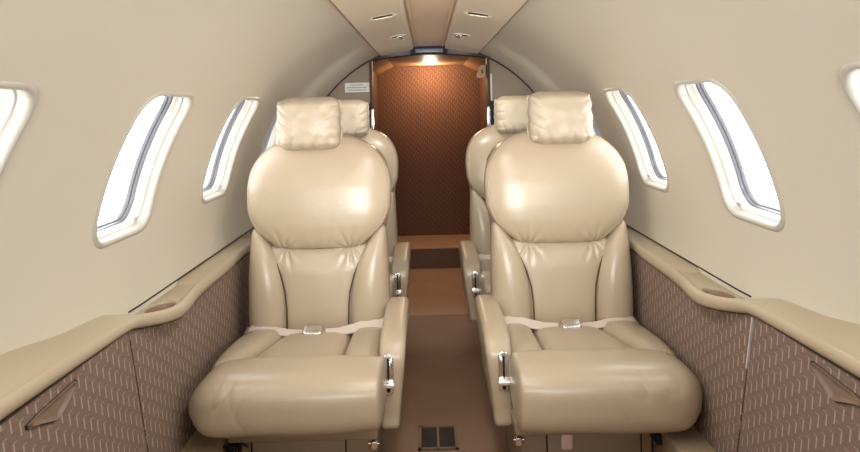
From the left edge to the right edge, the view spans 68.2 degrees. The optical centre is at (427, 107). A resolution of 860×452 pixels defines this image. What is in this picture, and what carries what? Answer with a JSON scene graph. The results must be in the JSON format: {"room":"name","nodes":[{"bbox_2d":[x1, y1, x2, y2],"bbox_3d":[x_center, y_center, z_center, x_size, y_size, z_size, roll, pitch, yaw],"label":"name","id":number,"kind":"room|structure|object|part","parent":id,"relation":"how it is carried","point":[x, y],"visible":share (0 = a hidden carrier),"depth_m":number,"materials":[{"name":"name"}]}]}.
{"room":"aircraft cabin","nodes":[
{"label":"aircraft cabin","id":0,"kind":"room"},
{"bbox_2d":[0,0,378,354],"bbox_3d":[-0.463,0.114,1.165,0.511,0.832,4.730,-1,0,0],"label":"wall","id":1,"kind":"structure","parent":0,"point":[92,65],"depth_m":1.27,"materials":[{"name":"beige plastic"}]},
{"bbox_2d":[0,81,37,178],"bbox_3d":[-0.668,0.131,0.824,0.193,0.349,0.301,-1,0,0],"label":"window","id":2,"kind":"structure","parent":1,"relation":"in","point":[18,100],"depth_m":0.95,"materials":[{"name":"beige"}]},
{"bbox_2d":[0,227,254,424],"bbox_3d":[-0.655,0.464,1.150,0.120,0.135,4.700,-1,0,0],"label":"ledge","id":3,"kind":"object","parent":1,"relation":"attached to","point":[26,371],"visible":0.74,"depth_m":1.24,"materials":[{"name":"beige"}]},
{"bbox_2d":[93,91,194,248],"bbox_3d":[-0.668,0.131,1.471,0.193,0.349,0.288,-1,0,0],"label":"window","id":4,"kind":"structure","parent":1,"relation":"in","point":[135,213],"depth_m":1.59,"materials":[{"name":"beige"}]},
{"bbox_3d":[-0.691,0.118,1.471,0.146,0.322,0.246,-1,0,0],"label":"frame","id":5,"kind":"part","parent":4,"relation":"part of","materials":[{"name":"grey plastic"}]},
{"bbox_3d":[-0.717,0.270,1.560,0.010,0.008,0.030,-1,0,0],"label":"shade pull","id":6,"kind":"part","parent":4,"relation":"part of","materials":[{"name":"white plastic"}]},
{"bbox_2d":[201,97,260,203],"bbox_3d":[-0.668,0.131,2.103,0.193,0.349,0.283,-1,0,0],"label":"window","id":7,"kind":"structure","parent":1,"relation":"in","point":[245,108],"depth_m":2.22,"materials":[{"name":"beige"}]},
{"bbox_3d":[-0.691,0.118,2.103,0.146,0.322,0.241,-1,0,0],"label":"frame","id":8,"kind":"part","parent":7,"relation":"part of","materials":[{"name":"grey plastic"}]},
{"bbox_2d":[259,114,276,156],"bbox_3d":[-0.668,0.131,2.740,0.193,0.349,0.286,-1,0,0],"label":"window","id":9,"kind":"structure","parent":1,"relation":"in","point":[270,139],"depth_m":2.86,"materials":[{"name":"beige"}]},
{"bbox_3d":[-0.691,0.118,2.740,0.146,0.322,0.244,-1,0,0],"label":"frame","id":10,"kind":"part","parent":9,"relation":"part of","materials":[{"name":"grey plastic"}]},
{"bbox_2d":[329,0,378,54],"bbox_3d":[-0.259,-0.292,1.135,0.007,0.008,4.670,-1,0,0],"label":"trim","id":11,"kind":"structure","parent":1,"relation":"attached to","point":[329,0],"depth_m":2.14,"materials":[{"name":"brown"}]},
{"bbox_2d":[331,0,413,55],"bbox_3d":[-0.165,-0.311,1.130,0.185,0.054,4.660,-1,0,0],"label":"ceiling","id":12,"kind":"structure","parent":0,"point":[377,33],"depth_m":2.23,"materials":[{"name":"beige plastic"}]},
{"bbox_2d":[368,13,397,20],"bbox_3d":[-0.147,-0.303,2.110,0.101,0.022,0.065,-1,0,0],"label":"air slot","id":13,"kind":"object","parent":12,"relation":"attached to","point":[388,15],"visible":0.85,"depth_m":2.11,"materials":[{"name":"beige"}]},
{"bbox_2d":[388,34,406,39],"bbox_3d":[-0.126,-0.311,2.730,0.081,0.033,0.109,-1,0,0],"label":"recessed light","id":14,"kind":"object","parent":12,"relation":"in","point":[400,37],"visible":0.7,"depth_m":2.71,"materials":[{"name":"silver metal"}]},
{"bbox_2d":[373,55,485,73],"bbox_3d":[0.011,-0.310,4.275,0.840,0.080,1.450,-1,0,0],"label":"ceiling","id":15,"kind":"structure","parent":0,"point":[379,66],"depth_m":4.42,"materials":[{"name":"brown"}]},
{"bbox_2d":[373,72,486,130],"bbox_3d":[0.029,0.429,4.285,0.840,1.440,1.430,-1,0,0],"label":"wall","id":16,"kind":"structure","parent":0,"point":[483,101],"depth_m":4.74,"materials":[{"name":"brown"}]},
{"bbox_2d":[378,65,480,235],"bbox_3d":[0.027,0.329,5.008,0.800,1.360,0.045,-1,0,0],"label":"door","id":17,"kind":"structure","parent":16,"relation":"in","point":[430,115],"depth_m":4.99,"materials":[{"name":"brown fabric"}]},
{"bbox_2d":[398,234,469,248],"bbox_3d":[0.045,1.074,4.780,0.800,0.150,0.440,-1,0,0],"label":"trim","id":18,"kind":"structure","parent":16,"relation":"attached to","point":[422,241],"depth_m":4.78,"materials":[{"name":"wood"}]},
{"bbox_2d":[410,248,460,268],"bbox_3d":[0.045,1.080,4.557,0.800,0.138,0.010,-1,0,0],"label":"trim","id":19,"kind":"structure","parent":16,"relation":"attached to","point":[444,257],"depth_m":4.55,"materials":[{"name":"carpet"}]},
{"bbox_2d":[328,59,532,103],"bbox_3d":[0.029,0.435,3.550,1.484,1.429,0.040,-1,0,0],"label":"wall","id":20,"kind":"structure","parent":0,"point":[504,82],"depth_m":3.53,"materials":[{"name":"brown plastic"}]},
{"bbox_2d":[327,61,368,95],"bbox_3d":[-0.469,0.110,3.522,0.502,0.816,0.008,-1,0,0],"label":"trim","id":21,"kind":"structure","parent":20,"relation":"attached to","point":[367,61],"depth_m":3.52,"materials":[{"name":"black"}]},
{"bbox_2d":[345,83,369,91],"bbox_3d":[-0.389,-0.113,3.527,0.136,0.052,0.004,-1,0,0],"label":"placard","id":22,"kind":"object","parent":20,"relation":"attached to","point":[349,87],"visible":1,"depth_m":3.53,"materials":[{"name":"grey plastic"}]},
{"bbox_2d":[347,84,366,90],"bbox_3d":[-0.389,-0.113,3.526,0.108,0.034,0.001,-1,0,0],"label":"print","id":23,"kind":"object","parent":22,"relation":"attached to","point":[350,87],"depth_m":3.53,"materials":[{"name":"grey"}]},
{"bbox_2d":[369,104,374,129],"bbox_3d":[-0.311,0.083,3.490,0.043,0.210,0.024,-1,0,0],"label":"handle","id":24,"kind":"object","parent":20,"relation":"in","point":[371,111],"depth_m":3.48,"materials":[{"name":"silver metal"}]},
{"bbox_3d":[-0.320,0.083,3.493,0.025,0.210,0.018,-1,0,0],"label":"latch plate","id":25,"kind":"part","parent":24,"relation":"part of","materials":[{"name":"black"}]},
{"bbox_2d":[370,45,487,60],"bbox_3d":[0.011,-0.312,3.540,0.650,0.084,0.080,-1,0,0],"label":"trim","id":26,"kind":"structure","parent":20,"relation":"attached to","point":[449,52],"depth_m":3.50,"materials":[{"name":"black plastic"}]},
{"bbox_2d":[411,46,447,54],"bbox_3d":[0.011,-0.313,3.466,0.200,0.042,0.058,-1,0,0],"label":"sign box","id":27,"kind":"object","parent":20,"relation":"attached to","point":[422,50],"visible":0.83,"depth_m":3.44,"materials":[{"name":"black plastic"}]},
{"bbox_2d":[369,57,490,128],"bbox_3d":[0.029,0.434,3.542,0.664,1.430,0.085,-1,0,0],"label":"trim","id":28,"kind":"structure","parent":20,"relation":"attached to","point":[487,58],"depth_m":3.50,"materials":[{"name":"brown"}]},
{"bbox_2d":[476,65,485,77],"bbox_3d":[0.313,-0.208,3.619,0.068,0.075,0.011,-1,0,0],"label":"strap","id":29,"kind":"object","parent":20,"relation":"hanging from","point":[481,72],"visible":0.89,"depth_m":3.62,"materials":[{"name":"brown leather"}]},
{"bbox_2d":[487,101,493,126],"bbox_3d":[0.352,0.066,3.490,0.043,0.210,0.024,-1,0,0],"label":"latch","id":30,"kind":"object","parent":20,"relation":"in","point":[490,109],"depth_m":3.48,"materials":[{"name":"silver metal"}]},
{"bbox_3d":[0.361,0.066,3.493,0.025,0.210,0.018,-1,0,0],"label":"latch plate","id":31,"kind":"part","parent":30,"relation":"part of","materials":[{"name":"black metal"}]},
{"bbox_2d":[490,74,491,100],"bbox_3d":[0.354,-0.094,3.514,0.010,0.190,0.029,-1,0,0],"label":"strip","id":32,"kind":"object","parent":20,"relation":"attached to","point":[490,74],"visible":0.77,"depth_m":3.50,"materials":[{"name":"grey metal"}]},
{"bbox_2d":[486,57,534,92],"bbox_3d":[0.510,0.085,3.522,0.502,0.816,0.008,-1,0,0],"label":"trim","id":33,"kind":"structure","parent":20,"relation":"attached to","point":[486,57],"depth_m":3.52,"materials":[{"name":"black"}]},
{"bbox_2d":[652,425,715,451],"bbox_3d":[0.681,0.992,1.150,0.105,0.283,4.700,-1,0,0],"label":"trim","id":34,"kind":"structure","parent":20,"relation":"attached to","point":[691,439],"depth_m":1.63,"materials":[{"name":"plastic"}]},
{"bbox_2d":[404,0,456,45],"bbox_3d":[0.010,-0.344,1.130,0.190,0.012,4.660,-1,0,0],"label":"ceiling","id":35,"kind":"structure","parent":0,"point":[429,18],"depth_m":2.44,"materials":[{"name":"beige plastic"}]},
{"bbox_2d":[382,267,507,451],"bbox_3d":[0.048,1.163,1.700,1.200,0.032,5.800,-1,0,0],"label":"floor","id":36,"kind":"structure","parent":0,"point":[460,396],"depth_m":2.75,"materials":[{"name":"carpet"}]},
{"bbox_2d":[188,96,408,451],"bbox_3d":[-0.339,0.559,1.952,0.566,1.199,0.768,-1,0,0],"label":"seat","id":37,"kind":"object","parent":36,"relation":"on","point":[318,365],"visible":1,"depth_m":2.09,"materials":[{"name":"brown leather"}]},
{"bbox_3d":[-0.520,0.915,1.940,0.028,0.027,0.500,-1,0,0],"label":"seat rail","id":38,"kind":"part","parent":37,"relation":"part of","materials":[{"name":"black metal"}]},
{"bbox_3d":[-0.351,1.022,1.750,0.255,0.215,0.011,-1,0,0],"label":"drawer","id":39,"kind":"part","parent":37,"relation":"part of","materials":[{"name":"brown"}]},
{"bbox_3d":[-0.380,0.770,1.965,0.278,0.120,0.430,-1,0,0],"label":"seat panel","id":40,"kind":"part","parent":37,"relation":"part of","materials":[{"name":"leather"}]},
{"bbox_2d":[247,134,390,248],"bbox_3d":[-0.371,0.286,2.204,0.495,0.386,0.178,-1,0,0],"label":"cushion","id":41,"kind":"object","parent":37,"relation":"on","point":[305,191],"depth_m":2.13,"materials":[{"name":"leather"}]},
{"bbox_2d":[272,241,366,329],"bbox_3d":[-0.363,0.632,2.159,0.399,0.345,0.116,-1,0,0],"label":"lumbar cushion","id":42,"kind":"object","parent":37,"relation":"on","point":[314,282],"depth_m":2.11,"materials":[{"name":"leather"}]},
{"bbox_3d":[-0.146,0.916,1.735,0.030,0.022,0.030,-1,0,0],"label":"control knob","id":43,"kind":"part","parent":37,"relation":"part of","materials":[{"name":"silver metal"}]},
{"bbox_3d":[-0.367,0.467,2.238,0.480,0.705,0.187,-1,0,0],"label":"backrest","id":44,"kind":"part","parent":37,"relation":"part of","materials":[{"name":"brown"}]},
{"bbox_3d":[-0.108,0.745,1.774,0.030,0.112,0.011,-1,0,0],"label":"control plate","id":45,"kind":"part","parent":37,"relation":"part of","materials":[{"name":"silver metal"}]},
{"bbox_3d":[-0.107,0.770,1.761,0.036,0.013,0.016,-1,0,0],"label":"slide lever","id":46,"kind":"part","parent":37,"relation":"part of","materials":[{"name":"white metal"}]},
{"bbox_3d":[-0.096,0.771,1.987,0.075,0.262,0.428,-1,0,0],"label":"armrest","id":47,"kind":"part","parent":37,"relation":"part of","materials":[{"name":"leather"}]},
{"bbox_2d":[340,100,410,296],"bbox_3d":[-0.356,0.559,2.832,0.560,1.199,0.763,-1,0,0],"label":"seat","id":48,"kind":"object","parent":36,"relation":"on","point":[355,113],"visible":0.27,"depth_m":3.01,"materials":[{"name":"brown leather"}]},
{"bbox_2d":[357,128,397,191],"bbox_3d":[-0.387,0.287,3.084,0.495,0.386,0.177,-1,0,0],"label":"cushion","id":49,"kind":"object","parent":48,"relation":"on","point":[376,138],"depth_m":3.05,"materials":[{"name":"leather"}]},
{"bbox_3d":[-0.123,0.745,2.654,0.030,0.112,0.011,-1,0,0],"label":"control plate","id":50,"kind":"part","parent":48,"relation":"part of","materials":[{"name":"silver metal"}]},
{"bbox_3d":[-0.111,0.772,2.867,0.075,0.262,0.428,-1,0,0],"label":"armrest","id":51,"kind":"part","parent":48,"relation":"part of","materials":[{"name":"leather"}]},
{"bbox_2d":[418,424,458,450],"bbox_3d":[0.038,1.146,2.210,0.136,0.006,0.160,-1,0,0],"label":"floor vent","id":52,"kind":"object","parent":36,"relation":"in","point":[431,437],"visible":1,"depth_m":2.20,"materials":[{"name":"brown metal"}]},
{"bbox_2d":[421,428,436,446],"bbox_3d":[0.007,1.148,2.210,0.054,0.004,0.136,-1,0,0],"label":"grille","id":53,"kind":"object","parent":52,"relation":"attached to","point":[428,435],"depth_m":2.21,"materials":[{"name":"brown metal"}]},
{"bbox_2d":[439,427,454,446],"bbox_3d":[0.069,1.147,2.210,0.054,0.004,0.136,-1,0,0],"label":"grille","id":54,"kind":"object","parent":52,"relation":"attached to","point":[446,434],"depth_m":2.21,"materials":[{"name":"brown metal"}]},
{"bbox_2d":[404,367,482,369],"bbox_3d":[0.047,1.149,2.797,1.000,0.001,0.004,-1,0,0],"label":"trim","id":55,"kind":"structure","parent":36,"relation":"on","point":[471,367],"depth_m":2.80,"materials":[{"name":"carpet"}]},
{"bbox_2d":[459,95,527,320],"bbox_3d":[0.419,0.540,2.832,0.557,1.199,0.768,-1,0,0],"label":"seat","id":56,"kind":"object","parent":36,"relation":"on","point":[510,116],"visible":0.3,"depth_m":3.00,"materials":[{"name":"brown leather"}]},
{"bbox_3d":[0.191,0.764,2.867,0.075,0.262,0.428,-1,0,0],"label":"armrest","id":57,"kind":"part","parent":56,"relation":"part of","materials":[{"name":"leather"}]},
{"bbox_3d":[0.202,0.737,2.654,0.030,0.112,0.011,-1,0,0],"label":"control plate","id":58,"kind":"part","parent":56,"relation":"part of","materials":[{"name":"silver metal"}]},
{"bbox_2d":[465,125,514,199],"bbox_3d":[0.433,0.266,3.085,0.495,0.386,0.177,-1,0,0],"label":"cushion","id":59,"kind":"object","parent":56,"relation":"on","point":[481,144],"depth_m":3.03,"materials":[{"name":"leather"}]},
{"bbox_2d":[475,90,702,451],"bbox_3d":[0.431,0.540,1.951,0.557,1.199,0.770,-1,0,0],"label":"seat","id":60,"kind":"object","parent":36,"relation":"on","point":[568,365],"visible":1,"depth_m":2.08,"materials":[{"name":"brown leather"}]},
{"bbox_3d":[0.203,0.764,1.987,0.075,0.262,0.428,-1,0,0],"label":"armrest","id":61,"kind":"part","parent":60,"relation":"part of","materials":[{"name":"leather"}]},
{"bbox_3d":[0.450,0.446,2.238,0.480,0.705,0.187,-1,0,0],"label":"backrest","id":62,"kind":"part","parent":60,"relation":"part of","materials":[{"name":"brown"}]},
{"bbox_3d":[0.214,0.737,1.774,0.030,0.112,0.011,-1,0,0],"label":"control plate","id":63,"kind":"part","parent":60,"relation":"part of","materials":[{"name":"silver metal"}]},
{"bbox_3d":[0.215,0.762,1.761,0.036,0.013,0.016,-1,0,0],"label":"slide lever","id":64,"kind":"part","parent":60,"relation":"part of","materials":[{"name":"white metal"}]},
{"bbox_3d":[0.251,0.906,1.735,0.030,0.022,0.030,-1,0,0],"label":"control knob","id":65,"kind":"part","parent":60,"relation":"part of","materials":[{"name":"silver metal"}]},
{"bbox_2d":[484,130,628,242],"bbox_3d":[0.445,0.266,2.205,0.495,0.386,0.177,-1,0,0],"label":"cushion","id":66,"kind":"object","parent":60,"relation":"on","point":[541,186],"depth_m":2.13,"materials":[{"name":"leather"}]},
{"bbox_2d":[511,237,606,322],"bbox_3d":[0.454,0.611,2.159,0.399,0.345,0.117,-1,0,0],"label":"lumbar cushion","id":67,"kind":"object","parent":60,"relation":"on","point":[559,278],"depth_m":2.11,"materials":[{"name":"leather"}]},
{"bbox_3d":[0.383,0.906,1.741,0.032,0.060,0.006,-1,0,0],"label":"release plate","id":68,"kind":"part","parent":60,"relation":"part of","materials":[{"name":"brown"}]},
{"bbox_3d":[0.478,0.748,1.965,0.278,0.120,0.430,-1,0,0],"label":"seat panel","id":69,"kind":"part","parent":60,"relation":"part of","materials":[{"name":"leather"}]},
{"bbox_3d":[0.461,1.001,1.750,0.255,0.215,0.011,-1,0,0],"label":"drawer","id":70,"kind":"part","parent":60,"relation":"part of","materials":[{"name":"brown"}]},
{"bbox_3d":[0.625,0.886,1.940,0.028,0.027,0.500,-1,0,0],"label":"seat rail","id":71,"kind":"part","parent":60,"relation":"part of","materials":[{"name":"black metal"}]},
{"bbox_2d":[444,0,526,53],"bbox_3d":[0.186,-0.320,1.130,0.185,0.054,4.660,-1,0,0],"label":"ceiling","id":72,"kind":"structure","parent":0,"point":[481,30],"depth_m":2.28,"materials":[{"name":"beige plastic"}]},
{"bbox_2d":[452,33,470,37],"bbox_3d":[0.148,-0.318,2.730,0.081,0.033,0.109,-1,0,0],"label":"recessed light","id":73,"kind":"object","parent":72,"relation":"in","point":[457,35],"visible":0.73,"depth_m":2.71,"materials":[{"name":"silver metal"}]},
{"bbox_2d":[463,11,492,17],"bbox_3d":[0.169,-0.311,2.110,0.101,0.022,0.065,-1,0,0],"label":"air slot","id":74,"kind":"object","parent":72,"relation":"attached to","point":[468,13],"visible":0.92,"depth_m":2.11,"materials":[{"name":"beige"}]},
{"bbox_2d":[479,0,859,324],"bbox_3d":[0.505,0.090,1.165,0.511,0.832,4.730,-1,0,0],"label":"wall","id":75,"kind":"structure","parent":0,"point":[782,61],"depth_m":1.32,"materials":[{"name":"beige plastic"}]},
{"bbox_2d":[481,0,528,49],"bbox_3d":[0.281,-0.305,1.135,0.007,0.008,4.670,-1,0,0],"label":"trim","id":76,"kind":"structure","parent":75,"relation":"attached to","point":[527,0],"depth_m":2.19,"materials":[{"name":"brown plastic"}]},
{"bbox_2d":[593,118,601,137],"bbox_3d":[0.711,0.097,2.740,0.193,0.349,0.286,-1,0,0],"label":"window","id":77,"kind":"structure","parent":75,"relation":"in","point":[596,131],"depth_m":2.85,"materials":[{"name":"beige"}]},
{"bbox_2d":[604,87,669,192],"bbox_3d":[0.711,0.097,2.103,0.193,0.349,0.283,-1,0,0],"label":"window","id":78,"kind":"structure","parent":75,"relation":"in","point":[650,173],"depth_m":2.22,"materials":[{"name":"beige"}]},
{"bbox_3d":[0.733,0.083,2.103,0.146,0.322,0.241,-1,0,0],"label":"frame","id":79,"kind":"part","parent":78,"relation":"part of","materials":[{"name":"grey plastic"}]},
{"bbox_2d":[674,78,784,231],"bbox_3d":[0.711,0.097,1.471,0.193,0.349,0.288,-1,0,0],"label":"window","id":80,"kind":"structure","parent":75,"relation":"in","point":[736,194],"depth_m":1.59,"materials":[{"name":"beige plastic"}]},
{"bbox_3d":[0.733,0.083,1.471,0.146,0.322,0.246,-1,0,0],"label":"frame","id":81,"kind":"part","parent":80,"relation":"part of","materials":[{"name":"grey plastic"}]},
{"bbox_3d":[0.767,0.233,1.560,0.010,0.008,0.030,-1,0,0],"label":"shade pull","id":82,"kind":"part","parent":80,"relation":"part of","materials":[{"name":"white plastic"}]},
{"bbox_2d":[626,224,859,380],"bbox_3d":[0.714,0.430,1.150,0.120,0.135,4.700,-1,0,0],"label":"ledge","id":83,"kind":"object","parent":75,"relation":"attached to","point":[836,340],"visible":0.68,"depth_m":1.33,"materials":[{"name":"beige"}]},
{"bbox_2d":[839,61,859,116],"bbox_3d":[0.711,0.097,0.824,0.193,0.349,0.301,-1,0,0],"label":"window","id":84,"kind":"structure","parent":75,"relation":"in","point":[849,73],"depth_m":0.95,"materials":[{"name":"beige glass"}]},
{"bbox_3d":[0.028,0.389,-1.550,1.500,1.520,0.700,-1,0,0],"label":"wall","id":85,"kind":"structure","parent":0,"visible":0},
{"bbox_2d":[406,0,454,46],"bbox_3d":[0.010,-0.336,1.130,0.152,0.009,4.660,-1,0,0],"label":"trim","id":86,"kind":"structure","parent":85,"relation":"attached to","point":[453,1],"depth_m":2.39,"materials":[{"name":"beige plastic"}]},
{"bbox_3d":[-0.685,0.855,1.165,0.020,0.625,4.730,-1,0,0],"label":"wall","id":87,"kind":"structure","parent":0,"visible":0},
{"bbox_2d":[0,332,146,451],"bbox_3d":[-0.641,0.692,0.893,0.018,0.428,1.179,-1,0,0],"label":"side wall panel","id":88,"kind":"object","parent":87,"relation":"in","point":[96,407],"depth_m":1.20,"materials":[{"name":"brown fabric"}]},
{"bbox_3d":[-0.640,0.517,1.091,0.006,0.043,0.145,-1,0,0],"label":"pull handle","id":89,"kind":"part","parent":88,"relation":"part of","materials":[{"name":"brown leather"}]},
{"bbox_2d":[128,253,249,451],"bbox_3d":[-0.644,0.695,2.439,0.012,0.423,2.122,-1,0,0],"label":"side wall panel","id":90,"kind":"object","parent":87,"relation":"attached to","point":[170,360],"visible":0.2,"depth_m":1.66,"materials":[{"name":"brown fabric"}]},
{"bbox_2d":[181,429,240,451],"bbox_3d":[-0.594,1.024,1.150,0.105,0.283,4.700,-1,0,0],"label":"trim","id":91,"kind":"structure","parent":87,"relation":"attached to","point":[198,442],"depth_m":1.67,"materials":[{"name":"plastic"}]},
{"bbox_3d":[0.764,0.819,1.165,0.020,0.625,4.730,-1,0,0],"label":"wall","id":92,"kind":"structure","parent":0,"visible":0},
{"bbox_2d":[630,248,753,451],"bbox_3d":[0.715,0.661,2.436,0.013,0.423,2.128,-1,0,0],"label":"side wall panel","id":93,"kind":"object","parent":92,"relation":"attached to","point":[715,346],"visible":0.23,"depth_m":1.61,"materials":[{"name":"brown fabric"}]},
{"bbox_2d":[738,317,859,451],"bbox_3d":[0.712,0.658,0.893,0.018,0.428,1.179,-1,0,0],"label":"side wall panel","id":94,"kind":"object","parent":92,"relation":"in","point":[796,400],"depth_m":1.22,"materials":[{"name":"brown fabric"}]},
{"bbox_3d":[0.702,0.484,1.091,0.006,0.043,0.145,-1,0,0],"label":"pull handle","id":95,"kind":"part","parent":94,"relation":"part of","materials":[{"name":"brown leather"}]}
]}

